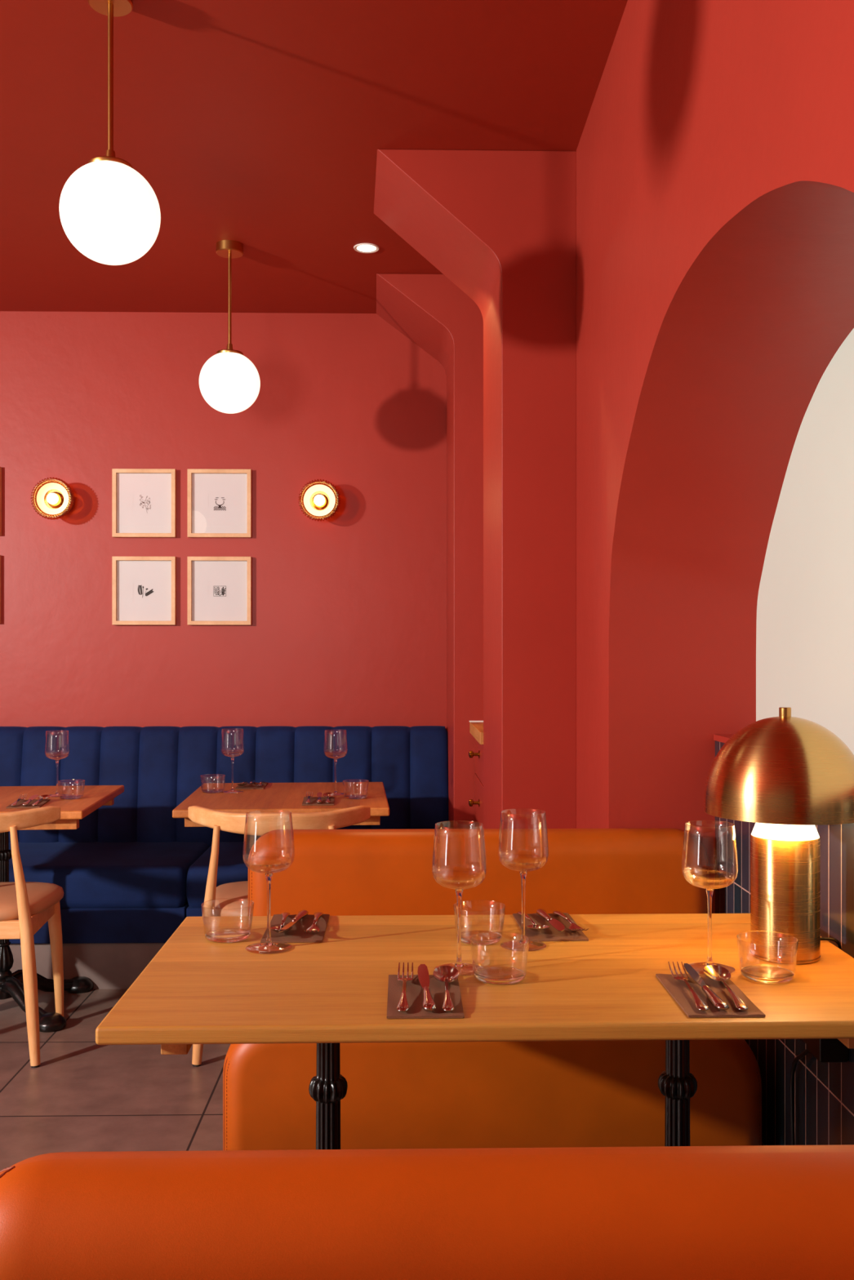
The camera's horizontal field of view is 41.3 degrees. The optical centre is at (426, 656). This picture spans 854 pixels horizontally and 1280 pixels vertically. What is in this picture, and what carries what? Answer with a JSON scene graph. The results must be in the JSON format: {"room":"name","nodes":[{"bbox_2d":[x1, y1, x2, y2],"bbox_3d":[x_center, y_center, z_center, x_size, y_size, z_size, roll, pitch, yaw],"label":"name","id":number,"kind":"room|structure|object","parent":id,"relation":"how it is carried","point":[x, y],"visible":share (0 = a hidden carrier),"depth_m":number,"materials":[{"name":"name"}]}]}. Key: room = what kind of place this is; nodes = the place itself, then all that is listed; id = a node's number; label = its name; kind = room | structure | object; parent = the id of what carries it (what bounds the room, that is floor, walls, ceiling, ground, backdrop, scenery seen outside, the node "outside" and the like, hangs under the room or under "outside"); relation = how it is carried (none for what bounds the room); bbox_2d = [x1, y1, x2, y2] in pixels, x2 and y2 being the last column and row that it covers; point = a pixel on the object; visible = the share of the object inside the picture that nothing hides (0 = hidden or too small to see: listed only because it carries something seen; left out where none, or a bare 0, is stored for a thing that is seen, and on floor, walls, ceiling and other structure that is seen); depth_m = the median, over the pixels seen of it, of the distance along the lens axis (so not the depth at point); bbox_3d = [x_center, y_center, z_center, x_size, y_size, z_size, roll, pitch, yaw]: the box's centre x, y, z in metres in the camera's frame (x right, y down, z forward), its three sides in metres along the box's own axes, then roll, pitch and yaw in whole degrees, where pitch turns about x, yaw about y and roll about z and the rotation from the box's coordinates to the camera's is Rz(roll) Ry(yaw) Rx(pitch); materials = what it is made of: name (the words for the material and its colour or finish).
{"room":"restaurant","nodes":[
{"label":"restaurant","id":0,"kind":"room"},
{"bbox_2d":[0,988,230,1170],"bbox_3d":[-2.120,1.310,0.921,6.200,0.100,8.330,0,0,-1],"label":"floor","id":1,"kind":"structure","parent":0,"point":[83,1095],"depth_m":3.29,"materials":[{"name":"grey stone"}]},
{"bbox_2d":[0,805,63,1067],"bbox_3d":[-1.454,0.866,3.635,0.578,0.788,0.508,0,0,-4],"label":"chair","id":2,"kind":"object","parent":1,"relation":"on","point":[34,904],"visible":0.91,"depth_m":3.48,"materials":[{"name":"brown wood"}]},
{"bbox_2d":[0,785,124,1031],"bbox_3d":[-1.510,0.881,4.034,0.715,0.753,0.745,0,0,-5],"label":"dining table","id":3,"kind":"object","parent":1,"relation":"on","point":[11,984],"visible":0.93,"depth_m":4.01,"materials":[{"name":"brown wood"}]},
{"bbox_2d":[5,799,49,808],"bbox_3d":[-1.357,0.503,3.858,0.108,0.004,0.206,0,0,-9],"label":"folded napkin","id":4,"kind":"object","parent":3,"relation":"on","point":[19,805],"visible":0.7,"depth_m":3.83,"materials":[{"name":"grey fabric"}]},
{"bbox_2d":[9,794,26,806],"bbox_3d":[-1.392,0.491,3.858,0.024,0.017,0.198,0,0,-9],"label":"fork","id":5,"kind":"object","parent":4,"relation":"on","point":[13,804],"visible":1,"depth_m":3.84,"materials":[{"name":"metal"}]},
{"bbox_2d":[22,794,38,805],"bbox_3d":[-1.352,0.492,3.865,0.020,0.016,0.200,0,0,-7],"label":"knife","id":6,"kind":"object","parent":4,"relation":"on","point":[33,797],"visible":1,"depth_m":3.85,"materials":[{"name":"metal"}]},
{"bbox_2d":[31,794,50,805],"bbox_3d":[-1.320,0.492,3.863,0.040,0.015,0.185,0,0,-6],"label":"spoon","id":7,"kind":"object","parent":4,"relation":"on","point":[46,797],"visible":1,"depth_m":3.92,"materials":[{"name":"metal"}]},
{"bbox_2d":[38,794,50,799],"bbox_3d":[-1.326,0.491,3.925,0.040,0.014,0.060,0,0,-6],"label":"bowl","id":8,"kind":"object","parent":7,"relation":"on","point":[46,797],"depth_m":3.94,"materials":[{"name":"metal"}]},
{"bbox_2d":[44,730,70,796],"bbox_3d":[-1.336,0.388,4.093,0.089,0.234,0.089,0,0,30],"label":"wine glass","id":9,"kind":"object","parent":3,"relation":"on","point":[46,754],"visible":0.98,"depth_m":4.09,"materials":[{"name":"clear glass"}]},
{"bbox_2d":[44,730,70,759],"bbox_3d":[-1.336,0.324,4.093,0.089,0.106,0.089,0,0,-1],"label":"bowl","id":10,"kind":"object","parent":9,"relation":"on","point":[46,754],"depth_m":4.08,"materials":[{"name":"clear glass"}]},
{"bbox_2d":[57,779,84,799],"bbox_3d":[-1.262,0.474,4.019,0.093,0.061,0.093,0,0,-1],"label":"water tumbler","id":11,"kind":"object","parent":3,"relation":"on","point":[64,797],"visible":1,"depth_m":4.00,"materials":[{"name":"clear glass"}]},
{"bbox_2d":[0,725,448,989],"bbox_3d":[-1.393,0.782,4.617,3.009,0.955,0.740,0,0,-1],"label":"banquette","id":12,"kind":"object","parent":1,"relation":"on","point":[131,872],"visible":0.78,"depth_m":4.83,"materials":[{"name":"blue fabric"}]},
{"bbox_2d":[188,805,370,1066],"bbox_3d":[-0.469,0.866,3.664,0.578,0.788,0.508,0,0,0],"label":"chair","id":13,"kind":"object","parent":1,"relation":"on","point":[256,824],"visible":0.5,"depth_m":3.48,"materials":[{"name":"brown wood"}]},
{"bbox_2d":[172,782,389,826],"bbox_3d":[-0.507,0.881,4.135,0.715,0.753,0.785,0,0,-4],"label":"dining table","id":14,"kind":"object","parent":1,"relation":"on","point":[275,797],"visible":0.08,"depth_m":3.96,"materials":[{"name":"brown wood"}]},
{"bbox_2d":[200,773,225,793],"bbox_3d":[-0.794,0.474,4.201,0.093,0.061,0.093,0,0,-1],"label":"water tumbler","id":15,"kind":"object","parent":14,"relation":"on","point":[209,790],"visible":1,"depth_m":4.18,"materials":[{"name":"clear glass"}]},
{"bbox_2d":[220,728,244,793],"bbox_3d":[-0.721,0.388,4.202,0.089,0.234,0.089,0,0,30],"label":"wine glass","id":16,"kind":"object","parent":14,"relation":"on","point":[242,752],"visible":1,"depth_m":4.20,"materials":[{"name":"clear glass"}]},
{"bbox_2d":[220,728,244,757],"bbox_3d":[-0.721,0.324,4.202,0.089,0.106,0.089,0,0,-1],"label":"bowl","id":17,"kind":"object","parent":16,"relation":"on","point":[242,752],"depth_m":4.19,"materials":[{"name":"clear glass"}]},
{"bbox_2d":[235,782,267,789],"bbox_3d":[-0.678,0.503,4.390,0.108,0.004,0.206,0,0,-3],"label":"folded napkin","id":18,"kind":"object","parent":14,"relation":"on","point":[251,786],"visible":0.82,"depth_m":4.35,"materials":[{"name":"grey fabric"}]},
{"bbox_2d":[235,781,248,786],"bbox_3d":[-0.712,0.492,4.389,0.040,0.015,0.185,0,0,-3],"label":"spoon","id":19,"kind":"object","parent":18,"relation":"on","point":[242,784],"visible":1,"depth_m":4.31,"materials":[{"name":"metal"}]},
{"bbox_2d":[235,783,247,786],"bbox_3d":[-0.708,0.491,4.327,0.040,0.014,0.060,0,0,-3],"label":"bowl","id":20,"kind":"object","parent":19,"relation":"on","point":[240,784],"depth_m":4.31,"materials":[{"name":"metal"}]},
{"bbox_2d":[302,796,334,805],"bbox_3d":[-0.376,0.503,3.930,0.108,0.004,0.206,0,0,-4],"label":"folded napkin","id":21,"kind":"object","parent":14,"relation":"on","point":[313,799],"visible":0.78,"depth_m":3.91,"materials":[{"name":"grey fabric"}]},
{"bbox_2d":[305,791,312,803],"bbox_3d":[-0.410,0.491,3.932,0.024,0.017,0.198,0,0,-4],"label":"fork","id":22,"kind":"object","parent":21,"relation":"on","point":[308,801],"visible":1,"depth_m":3.91,"materials":[{"name":"metal"}]},
{"bbox_2d":[315,791,322,803],"bbox_3d":[-0.373,0.492,3.936,0.020,0.016,0.200,0,0,-4],"label":"knife","id":23,"kind":"object","parent":21,"relation":"on","point":[319,794],"visible":1,"depth_m":3.92,"materials":[{"name":"metal"}]},
{"bbox_2d":[322,792,333,803],"bbox_3d":[-0.343,0.492,3.931,0.040,0.015,0.185,0,0,-4],"label":"spoon","id":24,"kind":"object","parent":21,"relation":"on","point":[327,795],"visible":1,"depth_m":4.00,"materials":[{"name":"metal"}]},
{"bbox_2d":[322,792,333,797],"bbox_3d":[-0.347,0.491,3.993,0.040,0.014,0.060,0,0,-4],"label":"bowl","id":25,"kind":"object","parent":24,"relation":"on","point":[326,794],"depth_m":4.01,"materials":[{"name":"metal"}]},
{"bbox_2d":[323,729,347,795],"bbox_3d":[-0.334,0.388,4.136,0.089,0.234,0.089,0,0,30],"label":"wine glass","id":26,"kind":"object","parent":14,"relation":"on","point":[325,753],"visible":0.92,"depth_m":4.13,"materials":[{"name":"clear glass"}]},
{"bbox_2d":[323,729,347,759],"bbox_3d":[-0.334,0.324,4.136,0.089,0.106,0.089,0,0,-1],"label":"bowl","id":27,"kind":"object","parent":26,"relation":"on","point":[325,753],"depth_m":4.13,"materials":[{"name":"clear glass"}]},
{"bbox_2d":[342,779,368,799],"bbox_3d":[-0.253,0.474,4.025,0.093,0.061,0.093,0,0,-1],"label":"water tumbler","id":28,"kind":"object","parent":14,"relation":"on","point":[352,796],"visible":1,"depth_m":4.01,"materials":[{"name":"clear glass"}]},
{"bbox_2d":[0,1144,853,1279],"bbox_3d":[0.165,0.835,1.135,1.130,0.850,0.538,0,0,-1],"label":"bench","id":29,"kind":"object","parent":1,"relation":"on","point":[748,1212],"visible":1,"depth_m":0.88,"materials":[{"name":"orange leather"}]},
{"bbox_2d":[95,913,853,1149],"bbox_3d":[0.126,0.881,1.885,1.193,0.753,0.662,0,0,-1],"label":"dining table","id":30,"kind":"object","parent":1,"relation":"on","point":[330,993],"visible":0.77,"depth_m":1.75,"materials":[{"name":"brown wood"}]},
{"bbox_2d":[201,897,253,942],"bbox_3d":[-0.356,0.474,2.028,0.093,0.061,0.093,0,0,-1],"label":"water tumbler","id":31,"kind":"object","parent":30,"relation":"on","point":[227,935],"visible":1,"depth_m":2.01,"materials":[{"name":"clear glass"}]},
{"bbox_2d":[242,809,294,954],"bbox_3d":[-0.273,0.388,1.956,0.089,0.234,0.089,0,0,30],"label":"wine glass","id":32,"kind":"object","parent":30,"relation":"on","point":[268,942],"visible":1,"depth_m":1.95,"materials":[{"name":"clear glass"}]},
{"bbox_2d":[242,809,294,874],"bbox_3d":[-0.273,0.324,1.956,0.089,0.106,0.089,0,0,-1],"label":"bowl","id":33,"kind":"object","parent":32,"relation":"on","point":[249,864],"depth_m":1.94,"materials":[{"name":"clear glass"}]},
{"bbox_2d":[260,914,329,942],"bbox_3d":[-0.241,0.503,2.096,0.108,0.004,0.206,0,0,-1],"label":"folded napkin","id":34,"kind":"object","parent":30,"relation":"on","point":[297,934],"visible":0.7,"depth_m":2.06,"materials":[{"name":"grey fabric"}]},
{"bbox_2d":[271,911,292,933],"bbox_3d":[-0.266,0.492,2.098,0.040,0.015,0.185,0,0,-4],"label":"spoon","id":35,"kind":"object","parent":34,"relation":"on","point":[284,915],"visible":0.91,"depth_m":2.06,"materials":[{"name":"metal"}]},
{"bbox_2d":[271,925,292,933],"bbox_3d":[-0.262,0.491,2.035,0.040,0.014,0.060,0,0,-4],"label":"bowl","id":36,"kind":"object","parent":35,"relation":"on","point":[276,929],"depth_m":2.03,"materials":[{"name":"metal"}]},
{"bbox_2d":[278,910,308,933],"bbox_3d":[-0.247,0.492,2.091,0.020,0.016,0.200,0,0,6],"label":"knife","id":37,"kind":"object","parent":34,"relation":"on","point":[302,913],"visible":1,"depth_m":2.11,"materials":[{"name":"metal"}]},
{"bbox_2d":[304,911,323,932],"bbox_3d":[-0.207,0.491,2.092,0.024,0.017,0.198,0,0,-1],"label":"fork","id":38,"kind":"object","parent":34,"relation":"on","point":[313,927],"visible":1,"depth_m":2.06,"materials":[{"name":"metal"}]},
{"bbox_2d":[386,974,464,1018],"bbox_3d":[-0.004,0.503,1.679,0.108,0.004,0.206,0,0,-1],"label":"folded napkin","id":39,"kind":"object","parent":30,"relation":"on","point":[414,988],"visible":0.72,"depth_m":1.66,"materials":[{"name":"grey fabric"}]},
{"bbox_2d":[395,962,413,1012],"bbox_3d":[-0.034,0.491,1.684,0.024,0.017,0.198,0,0,0],"label":"fork","id":40,"kind":"object","parent":39,"relation":"on","point":[402,1006],"visible":1,"depth_m":1.67,"materials":[{"name":"metal"}]},
{"bbox_2d":[417,964,435,1011],"bbox_3d":[-0.002,0.492,1.685,0.020,0.016,0.200,0,0,-3],"label":"knife","id":41,"kind":"object","parent":39,"relation":"on","point":[428,1004],"visible":1,"depth_m":1.67,"materials":[{"name":"metal"}]},
{"bbox_2d":[432,965,458,1011],"bbox_3d":[0.030,0.492,1.679,0.040,0.015,0.185,0,0,0],"label":"spoon","id":42,"kind":"object","parent":39,"relation":"on","point":[444,974],"visible":1,"depth_m":1.74,"materials":[{"name":"metal"}]},
{"bbox_2d":[432,965,458,982],"bbox_3d":[0.029,0.491,1.741,0.040,0.014,0.060,0,0,0],"label":"bowl","id":43,"kind":"object","parent":42,"relation":"on","point":[444,974],"depth_m":1.75,"materials":[{"name":"metal"}]},
{"bbox_2d":[431,820,486,976],"bbox_3d":[0.052,0.388,1.823,0.089,0.234,0.089,0,0,30],"label":"wine glass","id":44,"kind":"object","parent":30,"relation":"on","point":[459,891],"visible":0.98,"depth_m":1.82,"materials":[{"name":"clear glass"}]},
{"bbox_2d":[431,820,486,890],"bbox_3d":[0.052,0.324,1.823,0.089,0.106,0.089,0,0,-1],"label":"bowl","id":45,"kind":"object","parent":44,"relation":"on","point":[437,879],"depth_m":1.81,"materials":[{"name":"clear glass"}]},
{"bbox_2d":[453,899,505,945],"bbox_3d":[0.093,0.474,2.012,0.093,0.061,0.093,0,0,-1],"label":"water tumbler","id":46,"kind":"object","parent":30,"relation":"on","point":[488,937],"visible":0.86,"depth_m":2.00,"materials":[{"name":"clear glass"}]},
{"bbox_2d":[470,931,528,984],"bbox_3d":[0.114,0.474,1.775,0.093,0.061,0.093,0,0,-1],"label":"water tumbler","id":47,"kind":"object","parent":30,"relation":"on","point":[490,975],"visible":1,"depth_m":1.76,"materials":[{"name":"clear glass"}]},
{"bbox_2d":[497,808,549,951],"bbox_3d":[0.168,0.388,1.972,0.089,0.234,0.089,0,0,30],"label":"wine glass","id":48,"kind":"object","parent":30,"relation":"on","point":[522,873],"visible":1,"depth_m":1.97,"materials":[{"name":"clear glass"}]},
{"bbox_2d":[497,808,549,872],"bbox_3d":[0.168,0.324,1.972,0.089,0.106,0.089,0,0,-1],"label":"bowl","id":49,"kind":"object","parent":48,"relation":"on","point":[504,862],"depth_m":1.96,"materials":[{"name":"clear glass"}]},
{"bbox_2d":[512,912,588,941],"bbox_3d":[0.227,0.503,2.106,0.108,0.004,0.206,0,0,-3],"label":"folded napkin","id":50,"kind":"object","parent":30,"relation":"on","point":[551,934],"visible":0.71,"depth_m":2.06,"materials":[{"name":"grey fabric"}]},
{"bbox_2d":[516,911,549,932],"bbox_3d":[0.193,0.492,2.106,0.040,0.015,0.185,0,0,-7],"label":"spoon","id":51,"kind":"object","parent":50,"relation":"on","point":[538,928],"visible":0.99,"depth_m":2.06,"materials":[{"name":"metal"}]},
{"bbox_2d":[526,924,549,932],"bbox_3d":[0.201,0.491,2.044,0.040,0.014,0.060,0,0,-7],"label":"bowl","id":52,"kind":"object","parent":51,"relation":"on","point":[538,928],"depth_m":2.05,"materials":[{"name":"metal"}]},
{"bbox_2d":[535,908,564,931],"bbox_3d":[0.230,0.492,2.101,0.020,0.016,0.200,0,0,-6],"label":"knife","id":53,"kind":"object","parent":50,"relation":"on","point":[556,924],"visible":1,"depth_m":2.09,"materials":[{"name":"metal"}]},
{"bbox_2d":[552,910,588,931],"bbox_3d":[0.264,0.491,2.104,0.024,0.017,0.198,0,0,-7],"label":"fork","id":54,"kind":"object","parent":50,"relation":"on","point":[573,926],"visible":1,"depth_m":2.07,"materials":[{"name":"metal"}]},
{"bbox_2d":[680,820,737,973],"bbox_3d":[0.456,0.388,1.827,0.089,0.234,0.089,0,0,30],"label":"wine glass","id":55,"kind":"object","parent":30,"relation":"on","point":[709,891],"visible":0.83,"depth_m":1.82,"materials":[{"name":"clear glass"}]},
{"bbox_2d":[680,820,737,889],"bbox_3d":[0.456,0.324,1.827,0.089,0.106,0.089,0,0,-1],"label":"bowl","id":56,"kind":"object","parent":55,"relation":"on","point":[687,877],"depth_m":1.81,"materials":[{"name":"clear glass"}]},
{"bbox_2d":[655,973,764,1017],"bbox_3d":[0.417,0.503,1.684,0.108,0.004,0.206,0,0,-1],"label":"folded napkin","id":57,"kind":"object","parent":30,"relation":"on","point":[677,989],"visible":0.76,"depth_m":1.67,"materials":[{"name":"brown fabric"}]},
{"bbox_2d":[667,961,709,1010],"bbox_3d":[0.390,0.491,1.688,0.024,0.017,0.198,0,0,1],"label":"fork","id":58,"kind":"object","parent":57,"relation":"on","point":[700,1004],"visible":1,"depth_m":1.67,"materials":[{"name":"metal"}]},
{"bbox_2d":[683,963,728,1010],"bbox_3d":[0.412,0.492,1.690,0.020,0.016,0.200,0,0,-3],"label":"knife","id":59,"kind":"object","parent":57,"relation":"on","point":[718,1003],"visible":1,"depth_m":1.66,"materials":[{"name":"metal"}]},
{"bbox_2d":[702,964,748,1010],"bbox_3d":[0.446,0.492,1.683,0.040,0.015,0.185,0,0,1],"label":"spoon","id":60,"kind":"object","parent":57,"relation":"on","point":[714,972],"visible":1,"depth_m":1.74,"materials":[{"name":"metal"}]},
{"bbox_2d":[702,964,730,982],"bbox_3d":[0.447,0.491,1.746,0.040,0.014,0.060,0,0,1],"label":"bowl","id":61,"kind":"object","parent":60,"relation":"on","point":[714,972],"depth_m":1.75,"materials":[{"name":"metal"}]},
{"bbox_2d":[736,930,798,983],"bbox_3d":[0.535,0.474,1.781,0.093,0.061,0.093,0,0,-1],"label":"water tumbler","id":62,"kind":"object","parent":30,"relation":"on","point":[762,974],"visible":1,"depth_m":1.77,"materials":[{"name":"clear glass"}]},
{"bbox_2d":[703,706,853,964],"bbox_3d":[0.605,0.356,1.908,0.278,0.538,0.274,0,0,-1],"label":"table lamp","id":63,"kind":"object","parent":30,"relation":"on","point":[785,775],"visible":0.98,"depth_m":1.85,"materials":[{"name":"gold metal"}]},
{"bbox_2d":[751,822,819,840],"bbox_3d":[0.603,0.269,1.908,0.110,0.067,0.110,0,0,-1],"label":"diffuser","id":64,"kind":"object","parent":63,"relation":"attached to","point":[761,831],"depth_m":1.87,"materials":[{"name":"white"}]},
{"bbox_2d":[468,720,483,828],"bbox_3d":[0.293,0.758,4.202,0.275,1.004,0.606,0,0,-1],"label":"base cabinet","id":65,"kind":"object","parent":1,"relation":"on","point":[476,727],"visible":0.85,"depth_m":4.20,"materials":[{"name":"red paint"}]},
{"bbox_2d":[469,722,483,744],"bbox_3d":[0.303,0.283,4.202,0.254,0.043,0.606,0,0,-1],"label":"countertop","id":66,"kind":"structure","parent":65,"relation":"on","point":[476,729],"depth_m":4.14,"materials":[{"name":"brown wood"}]},
{"bbox_2d":[222,828,761,1150],"bbox_3d":[0.133,0.844,2.592,1.133,0.832,0.528,0,0,-1],"label":"bench","id":67,"kind":"object","parent":1,"relation":"on","point":[543,1094],"visible":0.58,"depth_m":2.34,"materials":[{"name":"orange leather"}]},
{"bbox_2d":[0,311,446,729],"bbox_3d":[-2.446,-0.130,5.030,5.720,2.780,0.100,0,0,-1],"label":"wall","id":68,"kind":"structure","parent":0,"point":[348,627],"depth_m":5.01,"materials":[{"name":"red paint"}]},
{"bbox_2d":[0,555,0,623],"bbox_3d":[-2.014,-0.294,4.973,0.277,0.300,0.029,0,0,-1],"label":"picture frame","id":69,"kind":"object","parent":68,"relation":"attached to","point":[0,555],"visible":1,"depth_m":4.98,"materials":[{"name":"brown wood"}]},
{"bbox_2d":[0,466,1,535],"bbox_3d":[-2.011,-0.681,4.973,0.277,0.302,0.029,0,0,-1],"label":"picture frame","id":70,"kind":"object","parent":68,"relation":"attached to","point":[0,467],"visible":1,"depth_m":4.98,"materials":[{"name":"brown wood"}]},
{"bbox_2d":[31,477,74,519],"bbox_3d":[-1.610,-0.677,4.921,0.182,0.182,0.152,0,0,-1],"label":"wall sconce","id":71,"kind":"object","parent":68,"relation":"attached to","point":[52,498],"visible":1,"depth_m":4.87,"materials":[{"name":"gold metal"}]},
{"bbox_2d":[111,468,176,537],"bbox_3d":[-1.245,-0.673,4.989,0.276,0.300,0.029,0,0,-1],"label":"picture frame","id":72,"kind":"object","parent":68,"relation":"attached to","point":[144,500],"visible":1,"depth_m":4.99,"materials":[{"name":"brown wood"}]},
{"bbox_2d":[111,556,176,625],"bbox_3d":[-1.245,-0.287,4.989,0.276,0.301,0.029,0,0,-1],"label":"picture frame","id":73,"kind":"object","parent":68,"relation":"attached to","point":[144,588],"visible":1,"depth_m":4.99,"materials":[{"name":"brown wood"}]},
{"bbox_2d":[187,468,251,537],"bbox_3d":[-0.914,-0.673,4.996,0.279,0.300,0.029,0,0,-1],"label":"picture frame","id":74,"kind":"object","parent":68,"relation":"attached to","point":[220,500],"visible":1,"depth_m":5.00,"materials":[{"name":"brown wood"}]},
{"bbox_2d":[187,556,251,625],"bbox_3d":[-0.914,-0.287,4.996,0.279,0.301,0.029,0,0,-1],"label":"picture frame","id":75,"kind":"object","parent":68,"relation":"attached to","point":[220,588],"visible":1,"depth_m":5.00,"materials":[{"name":"brown wood"}]},
{"bbox_2d":[297,479,340,521],"bbox_3d":[-0.466,-0.673,4.945,0.182,0.182,0.152,0,0,-1],"label":"wall sconce","id":76,"kind":"object","parent":68,"relation":"attached to","point":[319,500],"visible":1,"depth_m":4.90,"materials":[{"name":"gold metal"}]},
{"bbox_2d":[376,273,483,828],"bbox_3d":[0.101,-0.130,4.769,0.642,2.780,0.531,0,0,-1],"label":"pillar","id":77,"kind":"structure","parent":68,"relation":"attached to","point":[431,311],"depth_m":4.50,"materials":[{"name":"red paint"}]},
{"bbox_2d":[0,0,627,313],"bbox_3d":[-2.119,-1.570,0.871,6.400,0.100,8.430,0,0,-1],"label":"ceiling","id":78,"kind":"structure","parent":0,"point":[260,125],"depth_m":3.20,"materials":[{"name":"red paint"}]},
{"bbox_2d":[59,0,160,265],"bbox_3d":[-0.722,-1.209,2.585,0.223,0.622,0.223,0,0,-1],"label":"globe pendant lamp","id":79,"kind":"object","parent":78,"relation":"hanging from","point":[109,212],"visible":1,"depth_m":2.52,"materials":[{"name":"white glass"}]},
{"bbox_2d":[199,240,260,413],"bbox_3d":[-0.729,-1.209,4.186,0.223,0.622,0.223,0,0,-1],"label":"globe pendant lamp","id":80,"kind":"object","parent":78,"relation":"hanging from","point":[229,382],"visible":1,"depth_m":4.12,"materials":[{"name":"white glass"}]},
{"bbox_2d":[353,243,379,253],"bbox_3d":[-0.225,-1.520,4.216,0.096,0.008,0.096,0,0,-1],"label":"recessed light","id":81,"kind":"object","parent":78,"relation":"in","point":[362,247],"visible":1,"depth_m":4.21,"materials":[{"name":"white"}]},
{"bbox_2d":[373,149,576,828],"bbox_3d":[0.134,-0.130,3.646,0.624,2.780,0.495,0,0,-1],"label":"pillar","id":82,"kind":"structure","parent":0,"point":[500,225],"depth_m":3.40,"materials":[{"name":"red paint"}]},
{"bbox_2d":[576,0,853,828],"bbox_3d":[0.501,-0.130,0.926,0.001,2.780,8.230,0,0,-1],"label":"wall","id":83,"kind":"structure","parent":0,"point":[700,110],"depth_m":2.34,"materials":[{"name":"red paint"}]},
{"bbox_2d":[715,740,853,1145],"bbox_3d":[0.804,0.737,1.867,0.105,1.046,2.013,0,0,-1],"label":"wall","id":84,"kind":"structure","parent":0,"point":[824,1092],"depth_m":2.22,"materials":[{"name":"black tile"}]},
{"bbox_2d":[713,733,733,742],"bbox_3d":[0.802,0.206,1.867,0.109,0.016,2.013,0,0,-1],"label":"trim","id":85,"kind":"structure","parent":84,"relation":"attached to","point":[723,738],"depth_m":2.81,"materials":[{"name":"red paint"}]},
{"bbox_2d":[608,181,853,913],"bbox_3d":[0.669,0.277,1.864,0.375,1.967,2.015,0,0,-1],"label":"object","id":86,"kind":"structure","parent":84,"relation":"attached to","point":[745,341],"depth_m":2.69,"materials":[{"name":"red paint"}]},
{"bbox_2d":[789,1038,848,1145],"bbox_3d":[0.719,0.935,2.136,0.052,0.630,0.262,0,0,-1],"label":"plug adaptor","id":87,"kind":"object","parent":84,"relation":"attached to","point":[827,1050],"visible":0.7,"depth_m":2.01,"materials":[{"name":"black plastic"}]},
{"bbox_2d":[755,328,853,754],"bbox_3d":[0.881,0.210,1.869,0.050,2.100,2.020,0,0,-1],"label":"wall","id":88,"kind":"structure","parent":0,"point":[805,618],"depth_m":2.46,"materials":[{"name":"beige paint"}]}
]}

